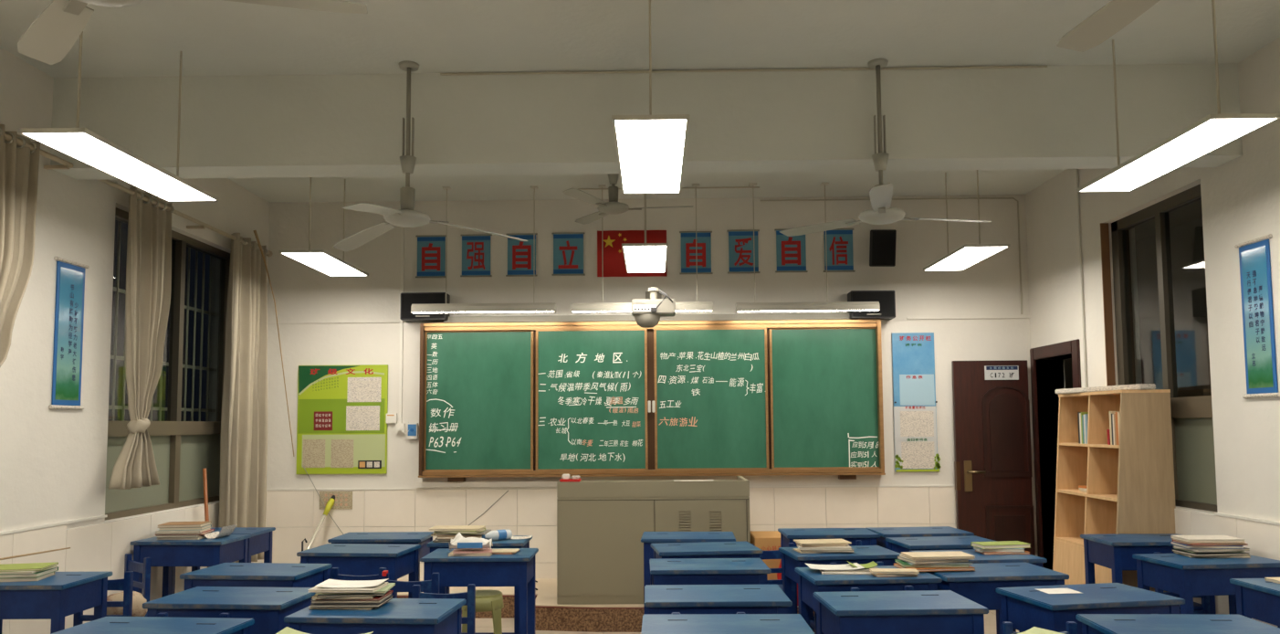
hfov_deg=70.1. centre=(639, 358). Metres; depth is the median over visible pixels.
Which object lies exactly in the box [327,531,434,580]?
school desk
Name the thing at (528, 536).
paper sheet
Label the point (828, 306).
lamp
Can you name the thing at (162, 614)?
chair
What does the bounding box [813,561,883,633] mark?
chair
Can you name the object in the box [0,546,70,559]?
stick
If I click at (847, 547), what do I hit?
book
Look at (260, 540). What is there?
school desk
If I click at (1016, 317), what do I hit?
trim
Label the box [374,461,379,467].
print
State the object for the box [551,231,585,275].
scroll
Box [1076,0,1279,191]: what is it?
pendant light
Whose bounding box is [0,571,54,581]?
book
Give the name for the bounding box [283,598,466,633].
school desk
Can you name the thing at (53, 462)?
wall
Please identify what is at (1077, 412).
book
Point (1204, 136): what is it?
diffuser
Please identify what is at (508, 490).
cable
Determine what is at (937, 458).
print
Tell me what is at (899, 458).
print
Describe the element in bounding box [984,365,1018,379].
room sign
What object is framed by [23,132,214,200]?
diffuser
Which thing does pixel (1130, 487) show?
bookshelf
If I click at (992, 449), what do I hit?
door
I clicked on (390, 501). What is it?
wall
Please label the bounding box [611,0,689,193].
pendant light
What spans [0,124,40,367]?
curtain
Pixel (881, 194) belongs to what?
ceiling fan
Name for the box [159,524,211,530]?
book
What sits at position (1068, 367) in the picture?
wall
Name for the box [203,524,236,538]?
booklet
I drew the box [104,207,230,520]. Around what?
window
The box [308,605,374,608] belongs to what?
book
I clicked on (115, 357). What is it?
grille
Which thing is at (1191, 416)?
window
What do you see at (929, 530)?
school desk
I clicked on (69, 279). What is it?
picture
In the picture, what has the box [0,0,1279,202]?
ceiling
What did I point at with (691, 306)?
lamp
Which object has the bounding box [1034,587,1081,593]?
paper sheet
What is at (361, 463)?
print
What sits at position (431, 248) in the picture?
scroll
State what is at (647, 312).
projector
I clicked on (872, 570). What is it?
book
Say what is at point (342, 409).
notice board
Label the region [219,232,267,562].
curtain
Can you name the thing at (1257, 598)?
school desk
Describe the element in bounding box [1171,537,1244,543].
book
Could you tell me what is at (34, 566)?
book
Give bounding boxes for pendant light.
[17,31,219,201]
[278,177,368,275]
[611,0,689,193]
[621,193,668,272]
[923,169,1010,270]
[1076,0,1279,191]
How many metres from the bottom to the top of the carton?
0.475 m
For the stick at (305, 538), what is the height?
0.600 m
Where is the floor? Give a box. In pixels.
[461,609,1018,633]
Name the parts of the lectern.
fixed panel, door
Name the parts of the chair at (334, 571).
post, rail, post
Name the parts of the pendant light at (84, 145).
hanger rod, hanger rod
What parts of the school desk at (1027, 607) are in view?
leg, leg, lid, leg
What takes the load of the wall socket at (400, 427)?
attached to the wall at (390, 501)
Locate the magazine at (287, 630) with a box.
[275,626,373,633]
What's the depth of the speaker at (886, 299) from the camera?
7.75 m
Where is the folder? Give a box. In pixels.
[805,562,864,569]
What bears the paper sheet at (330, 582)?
on the book at (371, 589)
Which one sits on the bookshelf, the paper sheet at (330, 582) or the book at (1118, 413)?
the book at (1118, 413)
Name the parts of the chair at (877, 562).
leg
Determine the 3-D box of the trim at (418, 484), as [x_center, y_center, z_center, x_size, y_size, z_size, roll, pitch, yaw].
[-1.314,1.076,7.841,1.232,0.049,0.045,0,-4,1]
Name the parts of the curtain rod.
pelmet rail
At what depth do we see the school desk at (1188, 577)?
4.63 m
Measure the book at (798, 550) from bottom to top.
0.006 m
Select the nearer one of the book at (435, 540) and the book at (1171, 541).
the book at (1171, 541)
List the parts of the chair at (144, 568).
post, rail, post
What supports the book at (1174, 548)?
on the book at (1172, 550)
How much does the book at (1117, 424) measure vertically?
0.210 m
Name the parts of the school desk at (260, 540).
leg, leg, lid, leg, leg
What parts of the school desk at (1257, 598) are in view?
leg, lid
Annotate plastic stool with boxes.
[461,588,503,633]
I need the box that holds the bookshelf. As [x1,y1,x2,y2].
[1052,388,1175,591]
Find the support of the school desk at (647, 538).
on the floor
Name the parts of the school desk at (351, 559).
leg, lid, leg, leg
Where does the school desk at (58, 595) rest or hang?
on the floor
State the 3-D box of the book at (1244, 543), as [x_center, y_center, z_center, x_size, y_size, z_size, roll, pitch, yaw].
[3.067,0.988,4.917,0.296,0.008,0.183,0,-4,-2]
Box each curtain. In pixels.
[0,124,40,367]
[108,186,174,489]
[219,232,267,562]
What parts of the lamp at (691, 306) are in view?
ceiling plate, hanger rod, ceiling plate, hanger rod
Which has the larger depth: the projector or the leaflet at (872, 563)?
the projector
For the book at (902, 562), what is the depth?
4.44 m
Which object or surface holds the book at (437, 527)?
on the book at (484, 529)
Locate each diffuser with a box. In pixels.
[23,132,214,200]
[282,252,366,275]
[615,119,686,192]
[623,245,666,272]
[925,246,1007,270]
[1081,118,1275,190]
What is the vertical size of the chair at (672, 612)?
0.740 m
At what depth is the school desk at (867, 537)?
5.96 m
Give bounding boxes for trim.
[267,320,400,323]
[414,480,558,487]
[443,312,849,323]
[906,315,1030,319]
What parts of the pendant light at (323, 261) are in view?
hanger rod, hanger rod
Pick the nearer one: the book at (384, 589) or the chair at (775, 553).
the book at (384, 589)
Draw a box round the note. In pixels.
[319,491,352,509]
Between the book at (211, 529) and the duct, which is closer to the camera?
the book at (211, 529)
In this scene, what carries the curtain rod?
attached to the wall at (53, 462)
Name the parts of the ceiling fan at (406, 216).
blade, blade, motor, down rod, blade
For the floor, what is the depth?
6.68 m
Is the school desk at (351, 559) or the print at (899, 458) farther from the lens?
the print at (899, 458)
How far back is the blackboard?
7.84 m
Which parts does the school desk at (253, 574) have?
leg, lid, leg, leg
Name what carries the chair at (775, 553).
on the floor
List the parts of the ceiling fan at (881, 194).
blade, down rod, blade, motor, blade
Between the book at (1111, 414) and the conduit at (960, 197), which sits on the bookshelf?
the book at (1111, 414)
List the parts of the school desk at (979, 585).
leg, lid, leg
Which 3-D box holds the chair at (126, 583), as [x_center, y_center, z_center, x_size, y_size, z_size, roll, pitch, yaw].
[-2.773,1.483,4.866,0.290,0.740,0.345,0,-4,1]
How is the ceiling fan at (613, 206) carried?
hanging from the ceiling at (215, 37)
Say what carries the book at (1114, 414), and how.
on the bookshelf
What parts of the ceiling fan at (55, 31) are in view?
blade, motor, blade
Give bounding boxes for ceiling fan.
[17,0,367,64]
[333,60,527,251]
[562,173,692,224]
[779,58,991,236]
[1056,0,1160,52]
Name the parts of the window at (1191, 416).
frosted pane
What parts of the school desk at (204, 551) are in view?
leg, leg, lid, leg, leg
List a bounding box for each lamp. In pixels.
[410,185,556,314]
[570,183,713,313]
[735,182,880,313]
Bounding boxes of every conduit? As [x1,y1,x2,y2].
[440,65,1047,75]
[577,186,759,189]
[760,197,1022,314]
[1075,168,1087,387]
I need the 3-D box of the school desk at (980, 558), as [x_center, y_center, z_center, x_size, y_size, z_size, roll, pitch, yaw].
[1.839,1.448,4.970,0.600,0.762,0.401,0,-4,-5]
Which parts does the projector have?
port panel, wall arm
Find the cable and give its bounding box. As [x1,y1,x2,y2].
[468,490,508,524]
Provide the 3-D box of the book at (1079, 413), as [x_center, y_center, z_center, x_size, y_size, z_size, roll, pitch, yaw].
[3.115,0.478,6.301,0.150,0.209,0.022,0,-4,1]
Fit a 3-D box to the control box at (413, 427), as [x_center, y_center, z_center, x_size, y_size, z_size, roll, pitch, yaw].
[-1.966,0.623,7.887,0.088,0.142,0.038,0,-4,1]
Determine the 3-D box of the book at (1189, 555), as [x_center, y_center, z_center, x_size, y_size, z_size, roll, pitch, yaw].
[3.074,1.048,4.912,0.301,0.011,0.186,-1,-4,5]
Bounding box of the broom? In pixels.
[202,468,209,566]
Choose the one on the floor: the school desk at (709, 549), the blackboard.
the school desk at (709, 549)
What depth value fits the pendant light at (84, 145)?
4.20 m
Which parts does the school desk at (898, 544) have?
leg, lid, leg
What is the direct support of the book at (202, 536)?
on the school desk at (204, 551)
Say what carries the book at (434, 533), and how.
on the book at (465, 536)
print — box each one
[312,377,338,389]
[315,413,330,427]
[359,461,365,467]
[367,461,372,467]
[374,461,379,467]
[893,406,937,467]
[895,454,903,469]
[933,452,940,469]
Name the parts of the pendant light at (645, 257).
hanger rod, hanger rod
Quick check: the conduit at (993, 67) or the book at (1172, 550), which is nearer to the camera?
the book at (1172, 550)
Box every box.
[407,422,418,439]
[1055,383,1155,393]
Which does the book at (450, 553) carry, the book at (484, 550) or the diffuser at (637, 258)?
the book at (484, 550)
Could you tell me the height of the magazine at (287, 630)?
0.031 m
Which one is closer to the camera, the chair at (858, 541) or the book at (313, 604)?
the book at (313, 604)
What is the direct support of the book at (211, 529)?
on the book at (183, 535)
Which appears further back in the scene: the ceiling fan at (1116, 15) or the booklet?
the booklet
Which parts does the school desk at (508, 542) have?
leg, lid, foot rail, leg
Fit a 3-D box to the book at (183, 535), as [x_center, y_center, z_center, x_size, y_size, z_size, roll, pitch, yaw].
[-2.995,1.151,5.997,0.264,0.012,0.208,0,-4,0]
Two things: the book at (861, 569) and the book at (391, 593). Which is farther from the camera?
the book at (861, 569)
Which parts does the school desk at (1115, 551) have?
leg, leg, lid, leg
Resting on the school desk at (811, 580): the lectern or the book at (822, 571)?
the book at (822, 571)
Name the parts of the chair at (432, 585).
post, rail, post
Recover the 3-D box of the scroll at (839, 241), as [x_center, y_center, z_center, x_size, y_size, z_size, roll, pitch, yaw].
[1.731,-0.948,7.953,0.273,0.384,0.016,0,-4,1]
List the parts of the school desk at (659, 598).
leg, leg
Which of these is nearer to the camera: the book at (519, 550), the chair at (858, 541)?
the book at (519, 550)
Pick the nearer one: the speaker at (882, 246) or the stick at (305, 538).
the stick at (305, 538)
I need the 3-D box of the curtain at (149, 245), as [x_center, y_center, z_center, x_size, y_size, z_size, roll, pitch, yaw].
[-3.161,-0.132,5.852,0.167,1.893,0.588,0,-4,1]
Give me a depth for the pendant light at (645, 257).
6.67 m
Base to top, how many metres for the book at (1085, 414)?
0.201 m
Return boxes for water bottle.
[481,528,512,540]
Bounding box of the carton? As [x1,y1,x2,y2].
[750,530,781,579]
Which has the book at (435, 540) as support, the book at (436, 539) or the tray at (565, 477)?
the book at (436, 539)
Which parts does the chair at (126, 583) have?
post, rail, post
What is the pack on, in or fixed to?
on the book at (484, 550)
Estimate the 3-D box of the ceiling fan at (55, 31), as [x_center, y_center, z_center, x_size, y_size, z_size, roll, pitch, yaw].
[-1.303,-1.368,2.248,1.145,0.890,1.145,0,-4,1]
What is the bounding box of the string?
[303,465,343,534]
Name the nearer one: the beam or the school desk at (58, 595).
the school desk at (58, 595)
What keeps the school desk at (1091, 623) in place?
on the floor
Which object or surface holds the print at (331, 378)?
attached to the notice board at (342, 409)
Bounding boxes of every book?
[0,562,58,571]
[0,565,57,573]
[0,566,58,577]
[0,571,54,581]
[155,526,210,533]
[155,528,214,535]
[156,531,211,536]
[156,535,206,539]
[157,520,211,527]
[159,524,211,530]
[307,581,388,592]
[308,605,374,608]
[309,595,393,607]
[310,592,392,602]
[311,594,376,598]
[314,582,395,594]
[315,589,393,599]
[316,590,388,597]
[429,524,485,530]
[430,532,481,535]
[432,538,487,542]
[434,527,485,533]
[435,536,451,540]
[436,529,491,534]
[436,535,482,538]
[447,549,492,556]
[452,547,492,554]
[492,548,519,552]
[492,549,519,554]
[792,547,843,553]
[793,538,850,544]
[795,541,846,546]
[797,543,851,549]
[800,547,854,552]
[818,568,872,574]
[821,566,878,571]
[869,567,919,573]
[872,573,918,577]
[893,563,975,571]
[894,558,969,566]
[897,555,968,564]
[899,554,974,560]
[901,550,975,558]
[904,560,972,565]
[970,540,1030,548]
[973,545,1024,551]
[975,549,1029,554]
[1077,411,1080,442]
[1079,412,1081,443]
[1080,411,1088,443]
[1081,415,1084,443]
[1083,414,1085,443]
[1084,413,1088,443]
[1106,429,1110,444]
[1109,410,1120,444]
[1111,413,1113,444]
[1112,413,1114,444]
[1113,413,1116,444]
[1115,411,1118,444]
[1117,411,1120,444]
[1169,540,1244,548]
[1170,535,1245,542]
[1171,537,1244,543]
[1171,548,1249,556]
[1172,539,1248,545]
[1173,545,1249,552]
[1174,547,1244,552]
[1174,551,1250,557]
[1264,577,1279,583]
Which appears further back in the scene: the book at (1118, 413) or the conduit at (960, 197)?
the conduit at (960, 197)
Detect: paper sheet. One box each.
[314,577,388,587]
[510,534,533,538]
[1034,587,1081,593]
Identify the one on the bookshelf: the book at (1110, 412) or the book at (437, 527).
the book at (1110, 412)
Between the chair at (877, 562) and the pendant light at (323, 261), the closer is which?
the chair at (877, 562)
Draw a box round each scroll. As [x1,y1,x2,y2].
[48,256,89,409]
[415,234,446,277]
[460,233,492,276]
[505,232,537,276]
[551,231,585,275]
[679,230,713,273]
[726,229,760,272]
[774,228,807,272]
[823,228,855,272]
[1234,233,1279,398]
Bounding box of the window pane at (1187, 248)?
[1135,217,1211,397]
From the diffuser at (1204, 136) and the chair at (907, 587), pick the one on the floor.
the chair at (907, 587)
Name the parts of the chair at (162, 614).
post, post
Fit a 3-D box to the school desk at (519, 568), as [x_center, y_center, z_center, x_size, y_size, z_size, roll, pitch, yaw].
[-0.899,1.481,5.170,0.600,0.762,0.401,0,-4,1]
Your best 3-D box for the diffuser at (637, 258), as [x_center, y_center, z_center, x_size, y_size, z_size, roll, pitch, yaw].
[0.042,-0.738,6.791,0.292,0.007,1.072,0,-4,1]
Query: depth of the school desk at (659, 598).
3.77 m
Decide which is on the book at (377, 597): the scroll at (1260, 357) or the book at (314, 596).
the book at (314, 596)
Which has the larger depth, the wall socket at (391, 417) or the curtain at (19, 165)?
the wall socket at (391, 417)
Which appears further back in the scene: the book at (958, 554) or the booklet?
the booklet
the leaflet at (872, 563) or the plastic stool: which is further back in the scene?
the plastic stool
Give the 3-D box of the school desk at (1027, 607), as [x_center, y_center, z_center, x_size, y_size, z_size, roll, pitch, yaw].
[1.886,1.364,3.820,0.600,0.762,0.401,0,-4,-10]
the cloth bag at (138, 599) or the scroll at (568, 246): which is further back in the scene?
the scroll at (568, 246)
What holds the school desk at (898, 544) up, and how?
on the floor
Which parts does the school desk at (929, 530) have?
leg, lid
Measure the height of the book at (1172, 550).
0.012 m
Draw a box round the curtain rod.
[4,133,272,256]
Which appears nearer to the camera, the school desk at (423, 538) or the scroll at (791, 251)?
the school desk at (423, 538)
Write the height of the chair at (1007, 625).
0.740 m
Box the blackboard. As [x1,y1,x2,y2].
[418,319,885,481]
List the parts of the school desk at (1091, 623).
leg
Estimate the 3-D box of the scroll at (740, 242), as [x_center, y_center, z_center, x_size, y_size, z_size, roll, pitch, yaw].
[0.903,-0.937,7.964,0.281,0.385,0.016,0,-4,1]
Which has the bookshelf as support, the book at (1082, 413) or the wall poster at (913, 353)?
the book at (1082, 413)
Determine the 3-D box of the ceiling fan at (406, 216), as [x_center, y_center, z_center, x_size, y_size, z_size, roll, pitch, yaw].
[-1.219,-1.149,4.872,1.165,0.949,1.099,0,-4,1]
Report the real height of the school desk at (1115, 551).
0.787 m
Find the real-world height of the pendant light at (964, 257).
0.760 m
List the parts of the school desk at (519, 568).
leg, leg, lid, leg, leg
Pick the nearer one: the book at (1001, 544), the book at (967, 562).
the book at (967, 562)
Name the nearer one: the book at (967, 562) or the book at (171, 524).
the book at (967, 562)
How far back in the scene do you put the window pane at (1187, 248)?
8.97 m
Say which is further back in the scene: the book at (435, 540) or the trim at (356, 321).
the trim at (356, 321)
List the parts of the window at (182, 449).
frosted pane, frosted pane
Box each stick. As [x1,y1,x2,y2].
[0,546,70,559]
[301,537,307,550]
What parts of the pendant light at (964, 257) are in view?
hanger rod, hanger rod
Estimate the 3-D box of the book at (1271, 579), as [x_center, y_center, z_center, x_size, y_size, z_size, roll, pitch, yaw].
[2.945,0.985,4.040,0.244,0.014,0.173,0,-4,0]
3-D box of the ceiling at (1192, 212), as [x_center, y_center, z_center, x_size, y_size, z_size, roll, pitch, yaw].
[4.433,-1.533,6.561,1.700,0.100,7.000,0,-4,1]
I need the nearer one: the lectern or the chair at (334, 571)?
the chair at (334, 571)
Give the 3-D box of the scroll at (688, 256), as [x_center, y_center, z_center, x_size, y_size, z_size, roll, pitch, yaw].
[0.488,-0.928,7.970,0.286,0.381,0.016,0,-4,1]
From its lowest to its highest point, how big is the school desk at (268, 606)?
0.762 m
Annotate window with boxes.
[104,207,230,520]
[1100,183,1217,512]
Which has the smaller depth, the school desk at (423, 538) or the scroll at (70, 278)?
the scroll at (70, 278)
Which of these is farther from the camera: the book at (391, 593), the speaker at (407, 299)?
the speaker at (407, 299)
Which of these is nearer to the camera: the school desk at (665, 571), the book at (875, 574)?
the book at (875, 574)
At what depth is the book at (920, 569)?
4.42 m
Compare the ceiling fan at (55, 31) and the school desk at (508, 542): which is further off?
the school desk at (508, 542)
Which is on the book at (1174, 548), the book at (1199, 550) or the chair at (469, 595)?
the book at (1199, 550)
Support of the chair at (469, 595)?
on the floor
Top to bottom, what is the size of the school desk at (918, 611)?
0.762 m
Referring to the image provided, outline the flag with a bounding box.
[597,230,666,276]
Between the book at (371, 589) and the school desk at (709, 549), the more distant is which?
the school desk at (709, 549)
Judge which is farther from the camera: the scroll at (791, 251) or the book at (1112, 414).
the scroll at (791, 251)
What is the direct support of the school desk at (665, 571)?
on the floor
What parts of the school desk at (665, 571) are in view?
leg, lid, leg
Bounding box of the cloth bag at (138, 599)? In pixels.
[106,590,147,616]
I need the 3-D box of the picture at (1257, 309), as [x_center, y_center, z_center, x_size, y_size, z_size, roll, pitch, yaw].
[3.319,-0.221,4.910,0.001,0.750,0.198,0,-4,1]
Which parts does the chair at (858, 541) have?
leg, post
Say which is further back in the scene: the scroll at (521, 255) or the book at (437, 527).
the scroll at (521, 255)
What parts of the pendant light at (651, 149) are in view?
hanger rod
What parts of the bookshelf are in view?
shelf, panel, plinth door, shelf, shelf, panel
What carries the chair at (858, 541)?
on the floor
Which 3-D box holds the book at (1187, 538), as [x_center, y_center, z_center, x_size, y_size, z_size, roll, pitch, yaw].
[3.058,0.968,4.923,0.288,0.015,0.184,-1,-4,3]
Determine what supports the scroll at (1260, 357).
attached to the wall at (1241, 195)
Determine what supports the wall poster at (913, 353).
attached to the wall at (390, 501)
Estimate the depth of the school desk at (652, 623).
3.30 m
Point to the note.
(343, 499)
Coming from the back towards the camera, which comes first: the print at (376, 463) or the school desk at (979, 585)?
the print at (376, 463)
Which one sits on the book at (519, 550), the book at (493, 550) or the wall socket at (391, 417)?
the book at (493, 550)
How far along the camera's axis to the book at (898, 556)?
4.45 m
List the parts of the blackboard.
rail, board panel, panel frame, board panel, panel frame, pull handle, rail, rail, pull handle, panel frame, board panel, panel frame, board panel, rail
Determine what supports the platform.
on the floor
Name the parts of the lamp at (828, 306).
hanger rod, hanger rod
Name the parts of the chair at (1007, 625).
post, rail, post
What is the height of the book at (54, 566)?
0.009 m
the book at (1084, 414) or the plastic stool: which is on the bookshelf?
the book at (1084, 414)
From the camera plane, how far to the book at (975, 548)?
5.00 m
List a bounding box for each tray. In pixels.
[418,472,885,477]
[559,473,580,482]
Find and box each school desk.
[0,571,112,633]
[51,616,254,633]
[130,534,251,597]
[142,586,315,633]
[171,526,275,594]
[179,562,331,589]
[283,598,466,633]
[296,543,420,598]
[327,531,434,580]
[419,547,538,633]
[426,535,532,633]
[640,531,735,613]
[640,613,814,633]
[644,584,792,613]
[649,557,771,585]
[650,541,762,558]
[777,527,879,613]
[778,545,901,613]
[794,565,942,633]
[813,589,988,633]
[865,525,974,548]
[885,535,1002,633]
[909,548,1047,566]
[926,562,1069,631]
[996,582,1185,633]
[1075,613,1279,633]
[1080,533,1216,614]
[1132,553,1279,628]
[1229,577,1279,626]
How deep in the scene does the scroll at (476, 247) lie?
7.99 m
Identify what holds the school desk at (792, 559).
on the floor
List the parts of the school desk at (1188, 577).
leg, leg, lid, leg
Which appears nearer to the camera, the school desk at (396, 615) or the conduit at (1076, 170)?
the school desk at (396, 615)
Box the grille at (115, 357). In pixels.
[108,220,218,420]
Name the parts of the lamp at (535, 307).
hanger rod, ceiling plate, hanger rod, ceiling plate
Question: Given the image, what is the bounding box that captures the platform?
[397,577,814,631]
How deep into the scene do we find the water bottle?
5.73 m
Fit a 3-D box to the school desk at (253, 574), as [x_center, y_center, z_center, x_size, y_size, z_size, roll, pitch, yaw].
[-1.947,1.450,4.636,0.600,0.762,0.401,-1,-4,7]
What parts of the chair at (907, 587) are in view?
post, post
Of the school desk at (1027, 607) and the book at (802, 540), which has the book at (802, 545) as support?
the book at (802, 540)
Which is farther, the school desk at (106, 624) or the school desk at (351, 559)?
the school desk at (351, 559)
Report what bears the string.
hanging from the notice board at (342, 409)
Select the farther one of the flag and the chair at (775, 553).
the flag
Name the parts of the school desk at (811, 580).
leg, leg, lid, leg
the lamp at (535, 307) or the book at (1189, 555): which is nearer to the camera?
the book at (1189, 555)
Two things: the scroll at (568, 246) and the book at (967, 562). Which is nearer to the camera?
the book at (967, 562)
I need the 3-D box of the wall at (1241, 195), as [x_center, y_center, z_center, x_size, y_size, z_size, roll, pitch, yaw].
[3.418,-0.047,3.161,0.256,3.460,9.400,0,-4,1]
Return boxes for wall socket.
[386,412,397,423]
[395,421,409,433]
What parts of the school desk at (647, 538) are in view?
leg, lid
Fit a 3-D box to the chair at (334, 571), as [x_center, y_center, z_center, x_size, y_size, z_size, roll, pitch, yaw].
[-1.471,1.480,4.941,0.290,0.740,0.345,-1,-4,3]
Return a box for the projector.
[631,287,675,327]
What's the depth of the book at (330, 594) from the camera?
3.63 m
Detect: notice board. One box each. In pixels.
[296,364,388,473]
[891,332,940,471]
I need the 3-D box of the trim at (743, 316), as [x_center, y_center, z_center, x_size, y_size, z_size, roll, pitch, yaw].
[0.069,-0.353,7.911,3.539,0.054,0.070,0,-4,1]
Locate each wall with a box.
[0,47,269,633]
[262,194,1038,578]
[1025,37,1279,627]
[1064,357,1073,388]
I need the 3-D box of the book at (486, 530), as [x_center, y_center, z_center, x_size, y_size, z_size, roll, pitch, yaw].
[-1.109,1.089,5.749,0.302,0.009,0.197,-1,-4,3]
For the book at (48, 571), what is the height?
0.019 m
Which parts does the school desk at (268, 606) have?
leg, lid, leg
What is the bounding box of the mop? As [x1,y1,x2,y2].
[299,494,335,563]
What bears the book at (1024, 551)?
on the school desk at (980, 558)
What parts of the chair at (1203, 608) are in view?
post, seat, seat rail, post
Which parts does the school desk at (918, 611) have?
leg, leg, lid, leg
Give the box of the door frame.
[1029,338,1081,569]
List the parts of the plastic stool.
leg, seat, leg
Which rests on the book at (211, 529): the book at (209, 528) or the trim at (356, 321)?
the book at (209, 528)
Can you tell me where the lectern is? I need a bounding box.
[556,475,750,604]
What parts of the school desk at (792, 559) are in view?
leg, leg, lid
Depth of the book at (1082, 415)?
6.26 m
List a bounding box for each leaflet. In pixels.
[848,560,877,567]
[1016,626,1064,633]
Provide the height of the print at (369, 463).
0.047 m
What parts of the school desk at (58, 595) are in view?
leg, lid, leg, leg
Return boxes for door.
[951,359,1035,555]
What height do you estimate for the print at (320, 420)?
0.118 m
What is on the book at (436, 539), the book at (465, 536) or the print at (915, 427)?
the book at (465, 536)
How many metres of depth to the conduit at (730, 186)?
7.62 m
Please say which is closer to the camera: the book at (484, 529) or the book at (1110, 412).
the book at (484, 529)
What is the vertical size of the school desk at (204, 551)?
0.762 m
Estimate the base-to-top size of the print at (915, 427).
0.524 m
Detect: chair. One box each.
[73,570,133,626]
[124,553,151,616]
[156,612,230,618]
[330,566,386,580]
[380,569,439,593]
[411,583,475,633]
[671,611,744,613]
[751,542,796,613]
[808,539,861,630]
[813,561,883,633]
[850,585,913,590]
[1002,620,1077,633]
[1153,552,1210,614]
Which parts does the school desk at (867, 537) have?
leg, leg, lid, leg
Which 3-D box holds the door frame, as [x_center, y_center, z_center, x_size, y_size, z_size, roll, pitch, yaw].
[3.484,0.931,7.341,0.260,2.110,0.880,0,-4,1]
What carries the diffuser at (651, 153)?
attached to the pendant light at (651, 149)
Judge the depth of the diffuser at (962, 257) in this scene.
6.80 m
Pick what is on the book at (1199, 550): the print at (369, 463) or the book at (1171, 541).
the book at (1171, 541)
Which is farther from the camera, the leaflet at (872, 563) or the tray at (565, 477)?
the tray at (565, 477)
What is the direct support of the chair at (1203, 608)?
on the floor
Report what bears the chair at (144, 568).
on the floor
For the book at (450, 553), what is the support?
on the school desk at (519, 568)
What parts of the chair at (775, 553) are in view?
rail, post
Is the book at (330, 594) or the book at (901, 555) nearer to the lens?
the book at (330, 594)
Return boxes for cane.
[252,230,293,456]
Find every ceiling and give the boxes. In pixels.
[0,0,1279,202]
[1134,199,1202,241]
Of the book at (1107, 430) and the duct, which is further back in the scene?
the duct
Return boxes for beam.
[50,62,1242,179]
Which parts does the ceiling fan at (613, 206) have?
blade, blade, motor, blade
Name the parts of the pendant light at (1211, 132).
hanger rod, hanger rod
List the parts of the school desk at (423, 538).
lid, leg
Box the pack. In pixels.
[448,532,492,549]
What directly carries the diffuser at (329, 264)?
attached to the pendant light at (323, 261)
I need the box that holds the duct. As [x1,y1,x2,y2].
[398,226,404,422]
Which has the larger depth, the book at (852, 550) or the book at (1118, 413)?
the book at (1118, 413)
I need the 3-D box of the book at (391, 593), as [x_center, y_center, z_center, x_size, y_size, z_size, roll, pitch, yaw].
[-1.173,0.972,3.724,0.276,0.010,0.178,0,-4,0]
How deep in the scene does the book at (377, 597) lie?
3.64 m
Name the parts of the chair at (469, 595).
post, rail, post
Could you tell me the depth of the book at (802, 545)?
5.11 m
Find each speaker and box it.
[399,292,450,321]
[847,290,895,319]
[869,229,896,266]
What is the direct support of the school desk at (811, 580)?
on the floor
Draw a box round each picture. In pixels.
[55,266,83,399]
[1241,245,1273,388]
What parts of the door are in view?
lock plate, handle plate, lever, raised panel, panel moulding, raised panel, panel moulding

